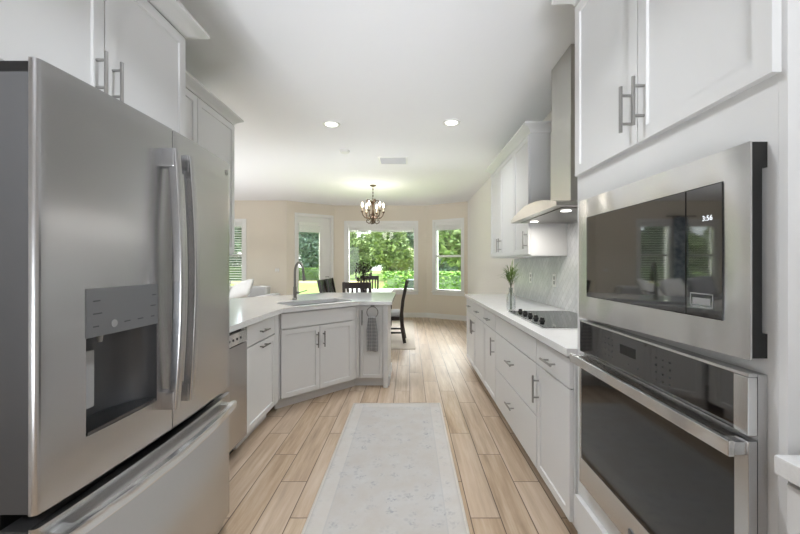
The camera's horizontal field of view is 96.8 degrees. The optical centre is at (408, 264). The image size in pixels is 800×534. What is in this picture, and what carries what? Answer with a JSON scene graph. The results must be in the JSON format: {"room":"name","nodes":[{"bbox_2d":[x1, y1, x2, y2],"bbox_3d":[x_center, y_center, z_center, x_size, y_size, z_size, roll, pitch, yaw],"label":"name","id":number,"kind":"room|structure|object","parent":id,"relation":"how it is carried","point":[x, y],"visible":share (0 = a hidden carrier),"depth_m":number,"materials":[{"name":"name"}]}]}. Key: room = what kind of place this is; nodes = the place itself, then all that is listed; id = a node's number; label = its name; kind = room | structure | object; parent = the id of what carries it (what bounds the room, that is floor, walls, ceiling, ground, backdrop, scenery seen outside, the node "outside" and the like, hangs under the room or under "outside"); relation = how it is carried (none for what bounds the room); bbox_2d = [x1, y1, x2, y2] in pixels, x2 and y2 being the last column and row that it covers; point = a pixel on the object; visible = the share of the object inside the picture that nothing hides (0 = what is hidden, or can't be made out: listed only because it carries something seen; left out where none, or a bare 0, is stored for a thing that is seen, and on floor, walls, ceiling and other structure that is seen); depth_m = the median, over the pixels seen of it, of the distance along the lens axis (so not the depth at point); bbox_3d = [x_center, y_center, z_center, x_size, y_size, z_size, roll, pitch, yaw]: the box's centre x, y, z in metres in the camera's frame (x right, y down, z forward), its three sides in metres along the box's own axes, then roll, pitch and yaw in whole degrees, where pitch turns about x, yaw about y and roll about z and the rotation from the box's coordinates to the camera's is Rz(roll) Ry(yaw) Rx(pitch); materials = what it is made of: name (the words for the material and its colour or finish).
{"room":"kitchen","nodes":[
{"label":"kitchen","id":0,"kind":"room"},
{"bbox_2d":[234,201,286,294],"bbox_3d":[-4.885,-0.075,8.120,4.230,2.750,0.140,0,0,0],"label":"wall","id":1,"kind":"structure","parent":0,"point":[266,221],"depth_m":8.05,"materials":[{"name":"beige paint"}]},
{"bbox_2d":[229,219,245,280],"bbox_3d":[-4.115,-0.190,8.095,0.900,1.690,0.190,0,0,0],"label":"window","id":2,"kind":"structure","parent":1,"relation":"in","point":[236,221],"depth_m":8.03,"materials":[{"name":"white paint"}]},
{"bbox_2d":[229,224,241,283],"bbox_3d":[-4.115,-0.201,8.081,0.630,1.438,0.062,0,0,0],"label":"window blind","id":3,"kind":"object","parent":2,"relation":"attached to","point":[235,225],"visible":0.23,"depth_m":8.08,"materials":[{"name":"white paint"}]},
{"bbox_2d":[287,201,333,294],"bbox_3d":[-2.341,-0.075,8.442,1.154,2.750,0.140,0,0,-35],"label":"wall","id":4,"kind":"structure","parent":0,"point":[292,206],"depth_m":8.14,"materials":[{"name":"beige paint"}]},
{"bbox_2d":[295,212,333,291],"bbox_3d":[-2.276,0.052,8.473,0.947,2.495,0.164,0,0,-35],"label":"door","id":5,"kind":"structure","parent":4,"relation":"in","point":[324,220],"depth_m":8.59,"materials":[{"name":"white paint"}]},
{"bbox_2d":[299,223,320,232],"bbox_3d":[-2.344,-0.866,8.386,0.527,0.208,0.052,0,0,-36],"label":"window blind","id":6,"kind":"object","parent":5,"relation":"attached to","point":[306,227],"visible":1,"depth_m":8.37,"materials":[{"name":"white fabric"}]},
{"bbox_2d":[179,0,575,204],"bbox_3d":[-2.800,-1.520,3.200,8.800,0.140,11.600,0,0,0],"label":"ceiling","id":7,"kind":"structure","parent":0,"point":[390,72],"depth_m":2.88,"materials":[{"name":"white paint"}]},
{"bbox_2d":[322,120,339,127],"bbox_3d":[-0.800,-1.445,3.660,0.184,0.010,0.184,0,0,0],"label":"recessed light","id":8,"kind":"object","parent":7,"relation":"in","point":[328,123],"visible":1,"depth_m":3.64,"materials":[{"name":"white paint"}]},
{"bbox_2d":[325,122,336,126],"bbox_3d":[-0.800,-1.448,3.660,0.122,0.003,0.122,0,0,0],"label":"diffuser","id":9,"kind":"object","parent":8,"relation":"attached to","point":[327,124],"depth_m":3.67,"materials":[{"name":"white"}]},
{"bbox_2d":[340,149,349,153],"bbox_3d":[-0.818,-1.435,4.520,0.132,0.030,0.132,0,0,0],"label":"smoke detector","id":10,"kind":"object","parent":7,"relation":"attached to","point":[343,151],"visible":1,"depth_m":4.48,"materials":[{"name":"white paint"}]},
{"bbox_2d":[361,185,384,223],"bbox_3d":[-0.660,-1.093,6.500,0.432,0.715,0.432,0,0,0],"label":"chandelier","id":11,"kind":"object","parent":7,"relation":"hanging from","point":[372,216],"visible":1,"depth_m":6.48,"materials":[{"name":"brown metal"}]},
{"bbox_2d":[378,157,407,163],"bbox_3d":[-0.220,-1.443,4.930,0.400,0.013,0.330,0,0,0],"label":"ceiling vent","id":12,"kind":"object","parent":7,"relation":"in","point":[382,160],"visible":1,"depth_m":4.91,"materials":[{"name":"white metal"}]},
{"bbox_2d":[443,119,460,125],"bbox_3d":[0.435,-1.445,3.620,0.184,0.010,0.184,0,0,0],"label":"recessed light","id":13,"kind":"object","parent":7,"relation":"in","point":[449,122],"visible":1,"depth_m":3.62,"materials":[{"name":"white paint"}]},
{"bbox_2d":[446,121,457,124],"bbox_3d":[0.435,-1.448,3.620,0.122,0.003,0.122,0,0,0],"label":"diffuser","id":14,"kind":"object","parent":13,"relation":"attached to","point":[447,122],"depth_m":3.63,"materials":[{"name":"white"}]},
{"bbox_2d":[334,205,426,312],"bbox_3d":[-0.700,-0.075,8.790,2.260,2.750,0.140,0,0,0],"label":"wall","id":15,"kind":"structure","parent":0,"point":[413,303],"depth_m":8.72,"materials":[{"name":"beige paint"}]},
{"bbox_2d":[344,221,418,293],"bbox_3d":[-0.682,-0.168,8.765,1.855,1.805,0.190,0,0,0],"label":"window","id":16,"kind":"structure","parent":15,"relation":"in","point":[346,223],"depth_m":8.70,"materials":[{"name":"white paint"}]},
{"bbox_2d":[349,225,413,231],"bbox_3d":[-0.682,-0.882,8.751,1.595,0.160,0.062,0,0,0],"label":"window blind","id":17,"kind":"object","parent":16,"relation":"attached to","point":[352,228],"visible":1,"depth_m":8.73,"materials":[{"name":"white fabric"}]},
{"bbox_2d":[403,313,425,317],"bbox_3d":[-0.700,1.240,8.710,2.260,0.120,0.019,0,0,0],"label":"baseboard","id":18,"kind":"structure","parent":15,"relation":"attached to","point":[406,315],"depth_m":8.70,"materials":[{"name":"white paint"}]},
{"bbox_2d":[216,318,577,533],"bbox_3d":[-2.800,1.360,3.200,8.800,0.120,11.600,0,0,0],"label":"floor","id":19,"kind":"structure","parent":0,"point":[276,475],"depth_m":2.48,"materials":[{"name":"brown wood"}]},
{"bbox_2d":[0,57,236,533],"bbox_3d":[-1.227,0.407,1.278,0.887,1.785,0.901,0,0,0],"label":"refrigerator","id":20,"kind":"object","parent":19,"relation":"on","point":[114,222],"visible":1,"depth_m":1.01,"materials":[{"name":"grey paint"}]},
{"bbox_2d":[220,329,246,454],"bbox_3d":[-1.427,0.868,2.187,0.597,0.865,0.599,0,0,0],"label":"dishwasher","id":21,"kind":"object","parent":19,"relation":"on","point":[237,389],"visible":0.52,"depth_m":2.35,"materials":[{"name":"silver metal"}]},
{"bbox_2d":[229,286,279,297],"bbox_3d":[-3.950,0.880,7.270,2.320,0.840,0.960,0,0,0],"label":"sofa","id":22,"kind":"object","parent":19,"relation":"on","point":[256,291],"visible":0.06,"depth_m":7.49,"materials":[{"name":"grey fabric"}]},
{"bbox_2d":[229,279,253,298],"bbox_3d":[-3.360,0.525,7.080,0.534,0.472,0.414,0,0,5],"label":"throw pillow","id":23,"kind":"object","parent":22,"relation":"on","point":[242,289],"visible":0.9,"depth_m":6.97,"materials":[{"name":"white fabric"}]},
{"bbox_2d":[233,315,277,448],"bbox_3d":[-1.418,0.864,2.794,0.635,0.873,0.598,0,0,0],"label":"base cabinet","id":24,"kind":"object","parent":19,"relation":"on","point":[262,336],"visible":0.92,"depth_m":2.76,"materials":[{"name":"white paint"}]},
{"bbox_2d":[274,305,355,408],"bbox_3d":[-0.917,0.864,3.519,0.875,0.872,0.310,0,0,-45],"label":"base cabinet","id":25,"kind":"object","parent":19,"relation":"on","point":[317,347],"visible":0.98,"depth_m":3.39,"materials":[{"name":"white paint"}]},
{"bbox_2d":[355,305,382,384],"bbox_3d":[-0.434,0.864,4.005,0.322,0.873,0.610,0,0,0],"label":"base cabinet","id":26,"kind":"object","parent":19,"relation":"on","point":[369,364],"visible":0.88,"depth_m":3.75,"materials":[{"name":"white paint"}]},
{"bbox_2d":[366,305,377,316],"bbox_3d":[-0.383,0.495,3.722,0.124,0.134,0.034,0,0,0],"label":"towel ring","id":27,"kind":"object","parent":26,"relation":"attached to","point":[370,305],"visible":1,"depth_m":3.71,"materials":[{"name":"silver metal"}]},
{"bbox_2d":[367,316,377,351],"bbox_3d":[-0.385,0.725,3.705,0.119,0.368,0.027,0,0,0],"label":"hand towel","id":28,"kind":"object","parent":27,"relation":"hanging from","point":[372,332],"visible":1,"depth_m":3.70,"materials":[{"name":"grey fabric"}]},
{"bbox_2d":[301,403,469,533],"bbox_3d":[-0.112,1.279,2.035,0.804,0.022,2.500,0,0,0],"label":"runner rug","id":29,"kind":"object","parent":19,"relation":"on","point":[391,468],"visible":1,"depth_m":2.13,"materials":[{"name":"white fabric"}]},
{"bbox_2d":[383,305,391,387],"bbox_3d":[-0.240,0.864,4.048,0.063,0.873,0.625,0,0,0],"label":"end panel","id":30,"kind":"object","parent":19,"relation":"on","point":[387,364],"visible":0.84,"depth_m":3.73,"materials":[{"name":"white paint"}]},
{"bbox_2d":[391,320,414,348],"bbox_3d":[-0.825,1.294,6.840,1.850,0.010,2.820,0,0,0],"label":"area rug","id":31,"kind":"object","parent":19,"relation":"on","point":[396,339],"visible":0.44,"depth_m":6.27,"materials":[{"name":"beige fabric"}]},
{"bbox_2d":[317,279,327,292],"bbox_3d":[-1.252,0.771,6.020,0.516,1.035,0.416,0,0,0],"label":"dining chair","id":32,"kind":"object","parent":31,"relation":"on","point":[322,284],"visible":0.16,"depth_m":6.03,"materials":[{"name":"brown wood"}]},
{"bbox_2d":[326,278,335,291],"bbox_3d":[-1.252,0.771,6.620,0.516,1.035,0.416,0,0,0],"label":"dining chair","id":33,"kind":"object","parent":31,"relation":"on","point":[330,281],"visible":0.18,"depth_m":6.67,"materials":[{"name":"brown wood"}]},
{"bbox_2d":[342,282,371,291],"bbox_3d":[-0.755,0.771,5.368,0.416,1.035,0.516,0,0,0],"label":"dining chair","id":34,"kind":"object","parent":31,"relation":"on","point":[345,285],"visible":0.09,"depth_m":5.12,"materials":[{"name":"brown wood"}]},
{"bbox_2d":[360,276,378,288],"bbox_3d":[-0.900,0.771,7.912,0.416,1.035,0.516,0,0,0],"label":"dining chair","id":35,"kind":"object","parent":31,"relation":"on","point":[372,278],"visible":0.06,"depth_m":8.12,"materials":[{"name":"brown wood"}]},
{"bbox_2d":[349,289,393,325],"bbox_3d":[-0.770,0.908,6.550,0.880,0.762,2.100,0,0,0],"label":"dining table","id":36,"kind":"object","parent":31,"relation":"on","point":[354,290],"visible":0.1,"depth_m":7.20,"materials":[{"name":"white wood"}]},
{"bbox_2d":[354,262,372,291],"bbox_3d":[-0.838,0.234,6.453,0.349,0.584,0.330,0,0,36],"label":"potted plant","id":37,"kind":"object","parent":36,"relation":"on","point":[360,270],"visible":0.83,"depth_m":6.42,"materials":[{"name":"green plant"}]},
{"bbox_2d":[391,279,408,342],"bbox_3d":[-0.263,0.771,5.980,0.516,1.035,0.416,0,0,0],"label":"dining chair","id":38,"kind":"object","parent":31,"relation":"on","point":[396,314],"visible":0.56,"depth_m":5.77,"materials":[{"name":"brown wood"}]},
{"bbox_2d":[391,309,399,315],"bbox_3d":[-0.335,0.810,5.980,0.360,0.074,0.400,0,0,0],"label":"seat cushion","id":39,"kind":"object","parent":38,"relation":"on","point":[394,312],"depth_m":5.79,"materials":[{"name":"white fabric"}]},
{"bbox_2d":[466,299,483,381],"bbox_3d":[1.021,0.864,4.081,0.632,0.873,1.038,0,0,0],"label":"base cabinet","id":40,"kind":"object","parent":19,"relation":"on","point":[475,322],"visible":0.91,"depth_m":4.01,"materials":[{"name":"white paint"}]},
{"bbox_2d":[483,308,495,402],"bbox_3d":[1.021,0.864,3.311,0.632,0.873,0.498,0,0,0],"label":"base cabinet","id":41,"kind":"object","parent":19,"relation":"on","point":[489,319],"visible":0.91,"depth_m":3.29,"materials":[{"name":"white paint"}]},
{"bbox_2d":[496,316,538,467],"bbox_3d":[1.021,0.864,2.568,0.632,0.873,0.983,0,0,0],"label":"base cabinet","id":42,"kind":"object","parent":19,"relation":"on","point":[516,350],"visible":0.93,"depth_m":2.42,"materials":[{"name":"white paint"}]},
{"bbox_2d":[532,340,577,531],"bbox_3d":[1.021,0.864,1.855,0.632,0.873,0.439,0,0,0],"label":"base cabinet","id":43,"kind":"object","parent":19,"relation":"on","point":[557,377],"visible":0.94,"depth_m":1.79,"materials":[{"name":"white paint"}]},
{"bbox_2d":[465,294,577,356],"bbox_3d":[1.034,0.406,3.127,0.617,0.039,2.986,0,0,0],"label":"countertop","id":44,"kind":"structure","parent":43,"relation":"on","point":[564,341],"depth_m":2.63,"materials":[{"name":"white stone"}]},
{"bbox_2d":[506,287,515,310],"bbox_3d":[0.862,0.290,3.000,0.074,0.190,0.074,0,0,0],"label":"vase","id":45,"kind":"object","parent":44,"relation":"on","point":[509,287],"visible":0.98,"depth_m":2.98,"materials":[{"name":"clear glass"}]},
{"bbox_2d":[500,260,521,308],"bbox_3d":[0.865,0.164,2.993,0.289,0.421,0.284,0,0,0],"label":"grass stems","id":46,"kind":"object","parent":45,"relation":"in","point":[511,272],"visible":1,"depth_m":3.00,"materials":[{"name":"green plant"}]},
{"bbox_2d":[507,308,577,328],"bbox_3d":[1.048,0.367,2.495,0.505,0.037,0.770,0,0,0],"label":"cooktop","id":47,"kind":"object","parent":44,"relation":"in","point":[541,319],"visible":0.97,"depth_m":2.46,"materials":[{"name":"metal"}]},
{"bbox_2d":[552,0,799,533],"bbox_3d":[1.014,0.015,1.177,0.651,2.570,1.075,0,0,0],"label":"tall cabinet","id":48,"kind":"object","parent":19,"relation":"on","point":[661,85],"visible":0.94,"depth_m":0.91,"materials":[{"name":"white paint"}]},
{"bbox_2d":[570,319,766,533],"bbox_3d":[0.992,0.585,1.146,0.604,0.697,0.762,0,0,0],"label":"wall oven","id":49,"kind":"object","parent":48,"relation":"in","point":[673,440],"visible":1,"depth_m":1.00,"materials":[{"name":"silver metal"}]},
{"bbox_2d":[579,141,766,359],"bbox_3d":[0.953,-0.023,1.150,0.442,0.498,0.770,0,0,0],"label":"microwave","id":50,"kind":"object","parent":48,"relation":"in","point":[675,254],"visible":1,"depth_m":0.94,"materials":[{"name":"metal"}]},
{"bbox_2d":[787,482,799,533],"bbox_3d":[1.028,0.864,0.272,0.626,0.873,0.900,0,0,0],"label":"base cabinet","id":51,"kind":"object","parent":19,"relation":"on","point":[793,491],"visible":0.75,"depth_m":0.70,"materials":[{"name":"white paint"}]},
{"bbox_2d":[774,455,799,486],"bbox_3d":[1.042,0.406,0.272,0.600,0.039,0.904,0,0,0],"label":"countertop","id":52,"kind":"structure","parent":51,"relation":"on","point":[787,467],"depth_m":0.70,"materials":[{"name":"white stone"}]},
{"bbox_2d":[427,201,467,315],"bbox_3d":[0.924,-0.075,8.494,1.078,2.750,0.140,0,0,32],"label":"wall","id":53,"kind":"structure","parent":0,"point":[440,304],"depth_m":8.45,"materials":[{"name":"beige paint"}]},
{"bbox_2d":[426,313,466,320],"bbox_3d":[0.882,1.240,8.426,1.078,0.120,0.019,0,0,32],"label":"baseboard","id":54,"kind":"structure","parent":53,"relation":"attached to","point":[428,315],"depth_m":8.42,"materials":[{"name":"white paint"}]},
{"bbox_2d":[431,218,464,295],"bbox_3d":[0.950,-0.172,8.449,0.866,1.815,0.190,0,0,32],"label":"window","id":55,"kind":"structure","parent":53,"relation":"in","point":[437,291],"depth_m":8.46,"materials":[{"name":"white paint"}]},
{"bbox_2d":[436,222,460,230],"bbox_3d":[0.942,-0.906,8.437,0.646,0.168,0.062,0,0,32],"label":"window blind","id":56,"kind":"object","parent":55,"relation":"attached to","point":[454,225],"visible":1,"depth_m":8.42,"materials":[{"name":"white fabric"}]},
{"bbox_2d":[468,111,556,294],"bbox_3d":[1.415,-0.075,2.775,0.140,2.750,10.750,0,0,0],"label":"wall","id":57,"kind":"structure","parent":0,"point":[485,271],"depth_m":6.41,"materials":[{"name":"white paint"}]},
{"bbox_2d":[485,121,566,257],"bbox_3d":[1.151,-0.630,3.700,0.381,1.110,1.540,0,0,0],"label":"upper cabinet","id":58,"kind":"object","parent":57,"relation":"attached to","point":[520,173],"visible":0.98,"depth_m":3.15,"materials":[{"name":"white paint"}]},
{"bbox_2d":[511,44,577,223],"bbox_3d":[1.089,-0.889,2.490,0.487,1.119,0.910,0,0,0],"label":"range hood","id":59,"kind":"object","parent":57,"relation":"attached to","point":[562,208],"visible":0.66,"depth_m":2.43,"materials":[{"name":"metal"}]},
{"bbox_2d":[514,221,577,312],"bbox_3d":[1.339,-0.007,3.067,0.010,0.785,2.866,0,0,0],"label":"backsplash","id":60,"kind":"structure","parent":57,"relation":"attached to","point":[564,295],"depth_m":3.28,"materials":[{"name":"white tile"}]},
{"bbox_2d":[529,272,531,282],"bbox_3d":[1.330,0.145,3.880,0.007,0.116,0.072,0,0,0],"label":"outlet","id":61,"kind":"object","parent":60,"relation":"attached to","point":[530,273],"visible":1,"depth_m":3.88,"materials":[{"name":"white paint"}]},
{"bbox_2d":[553,274,555,286],"bbox_3d":[1.330,0.145,3.250,0.007,0.116,0.072,0,0,0],"label":"outlet","id":62,"kind":"object","parent":60,"relation":"attached to","point":[554,275],"visible":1,"depth_m":3.24,"materials":[{"name":"white paint"}]},
{"bbox_3d":[-1.808,-0.075,0.165,0.125,2.750,5.530,0,0,0],"label":"wall","id":63,"kind":"structure","parent":0,"visible":0},
{"bbox_2d":[0,0,209,135],"bbox_3d":[-1.385,-0.853,1.272,0.719,0.645,1.115,0,0,0],"label":"upper cabinet","id":64,"kind":"object","parent":63,"relation":"attached to","point":[131,51],"visible":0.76,"depth_m":1.31,"materials":[{"name":"white paint"}]},
{"bbox_2d":[185,70,243,254],"bbox_3d":[-1.547,-0.625,2.365,0.394,1.100,1.070,0,0,0],"label":"upper cabinet","id":65,"kind":"object","parent":63,"relation":"attached to","point":[204,126],"visible":0.18,"depth_m":2.51,"materials":[{"name":"white paint"}]},
{"bbox_3d":[-1.067,0.864,3.680,1.586,0.873,1.480,0,0,0],"label":"wall","id":66,"kind":"structure","parent":0,"visible":0},
{"bbox_2d":[229,292,395,332],"bbox_3d":[-1.090,0.406,3.342,1.820,0.039,3.115,0,0,0],"label":"countertop","id":67,"kind":"structure","parent":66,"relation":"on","point":[243,312],"depth_m":3.64,"materials":[{"name":"white stone"}]},
{"bbox_2d":[292,261,306,299],"bbox_3d":[-1.160,0.176,3.888,0.249,0.420,0.143,0,0,45],"label":"faucet","id":68,"kind":"object","parent":67,"relation":"on","point":[295,292],"visible":1,"depth_m":3.91,"materials":[{"name":"silver metal"}]},
{"bbox_2d":[290,302,331,305],"bbox_3d":[-0.965,0.525,3.685,0.760,0.201,0.410,0,0,-45],"label":"sink","id":69,"kind":"object","parent":67,"relation":"in","point":[325,302],"visible":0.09,"depth_m":3.85,"materials":[{"name":"metal"}]},
{"label":"outside","id":70,"kind":"structure","parent":0,"visible":0},
{"bbox_2d":[230,270,456,293],"bbox_3d":[-10.000,1.550,49.650,100.000,0.200,80.700,0,0,0],"label":"lawn","id":71,"kind":"structure","parent":70,"point":[310,287],"depth_m":25.74,"materials":[{"name":"plant"}]},
{"bbox_2d":[229,228,239,265],"bbox_3d":[-19.338,-3.144,36.729,3.766,9.432,3.870,0,0,-13],"label":"tree","id":72,"kind":"object","parent":71,"relation":"on","point":[235,251],"visible":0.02,"depth_m":37.06,"materials":[{"name":"green plant"}]},
{"bbox_2d":[229,228,241,267],"bbox_3d":[-28.391,-5.442,54.852,7.567,13.802,8.109,0,0,-4],"label":"tree","id":73,"kind":"object","parent":71,"relation":"on","point":[236,234],"visible":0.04,"depth_m":54.16,"materials":[{"name":"green plant"}]},
{"bbox_2d":[235,240,241,252],"bbox_3d":[-15.191,-2.435,36.242,4.265,7.780,4.570,0,0,36],"label":"tree","id":74,"kind":"object","parent":71,"relation":"on","point":[240,251],"visible":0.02,"depth_m":35.24,"materials":[{"name":"green plant"}]},
{"bbox_2d":[229,267,349,280],"bbox_3d":[-14.750,0.866,32.111,18.648,1.236,1.328,0,0,0],"label":"hedge","id":75,"kind":"object","parent":71,"relation":"on","point":[310,275],"visible":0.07,"depth_m":31.72,"materials":[{"name":"green plant"}]},
{"bbox_2d":[299,225,318,269],"bbox_3d":[-10.129,-3.144,36.264,3.766,9.432,3.870,0,0,-21],"label":"tree","id":76,"kind":"object","parent":71,"relation":"on","point":[308,241],"visible":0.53,"depth_m":35.45,"materials":[{"name":"green plant"}]},
{"bbox_2d":[349,232,372,278],"bbox_3d":[-5.426,-1.174,36.547,3.468,5.262,3.272,0,0,5],"label":"tree","id":77,"kind":"object","parent":71,"relation":"on","point":[358,252],"visible":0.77,"depth_m":35.95,"materials":[{"name":"green plant"}]},
{"bbox_2d":[357,232,381,275],"bbox_3d":[-4.804,-1.936,44.566,4.475,6.790,4.221,0,0,-38],"label":"tree","id":78,"kind":"object","parent":71,"relation":"on","point":[374,263],"visible":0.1,"depth_m":44.08,"materials":[{"name":"green plant"}]},
{"bbox_2d":[369,232,413,273],"bbox_3d":[-1.529,-2.147,31.488,4.485,7.214,4.754,0,0,-13],"label":"tree","id":79,"kind":"object","parent":71,"relation":"on","point":[394,252],"visible":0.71,"depth_m":30.38,"materials":[{"name":"green plant"}]},
{"bbox_2d":[401,232,413,275],"bbox_3d":[-0.821,-2.435,37.010,4.265,7.780,4.570,0,0,-26],"label":"tree","id":80,"kind":"object","parent":71,"relation":"on","point":[410,236],"visible":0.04,"depth_m":36.08,"materials":[{"name":"green plant"}]},
{"bbox_2d":[407,279,413,288],"bbox_3d":[0.220,0.970,11.600,0.580,0.960,0.540,0,0,0],"label":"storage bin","id":81,"kind":"object","parent":71,"relation":"on","point":[411,281],"visible":0.02,"depth_m":11.35,"materials":[{"name":"plastic"}]},
{"bbox_2d":[383,270,460,289],"bbox_3d":[0.825,0.854,13.909,3.691,1.249,1.320,0,0,0],"label":"hedge","id":82,"kind":"object","parent":71,"relation":"on","point":[395,280],"visible":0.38,"depth_m":13.52,"materials":[{"name":"green plant"}]},
{"bbox_2d":[438,228,460,269],"bbox_3d":[3.117,-2.571,19.421,5.314,8.063,5.013,0,0,-34],"label":"tree","id":83,"kind":"object","parent":71,"relation":"on","point":[449,242],"visible":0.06,"depth_m":17.99,"materials":[{"name":"green plant"}]},
{"bbox_2d":[438,230,460,275],"bbox_3d":[4.037,-3.144,36.647,3.766,9.432,3.870,0,0,24],"label":"tree","id":84,"kind":"object","parent":71,"relation":"on","point":[444,266],"visible":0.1,"depth_m":35.75,"materials":[{"name":"green plant"}]},
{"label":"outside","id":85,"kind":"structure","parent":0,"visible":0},
{"bbox_2d":[231,281,386,282],"bbox_3d":[-10.000,1.444,29.500,100.000,0.011,4.000,0,0,0],"label":"path","id":86,"kind":"structure","parent":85,"point":[231,281],"depth_m":30.03,"materials":[{"name":"grey concrete"}]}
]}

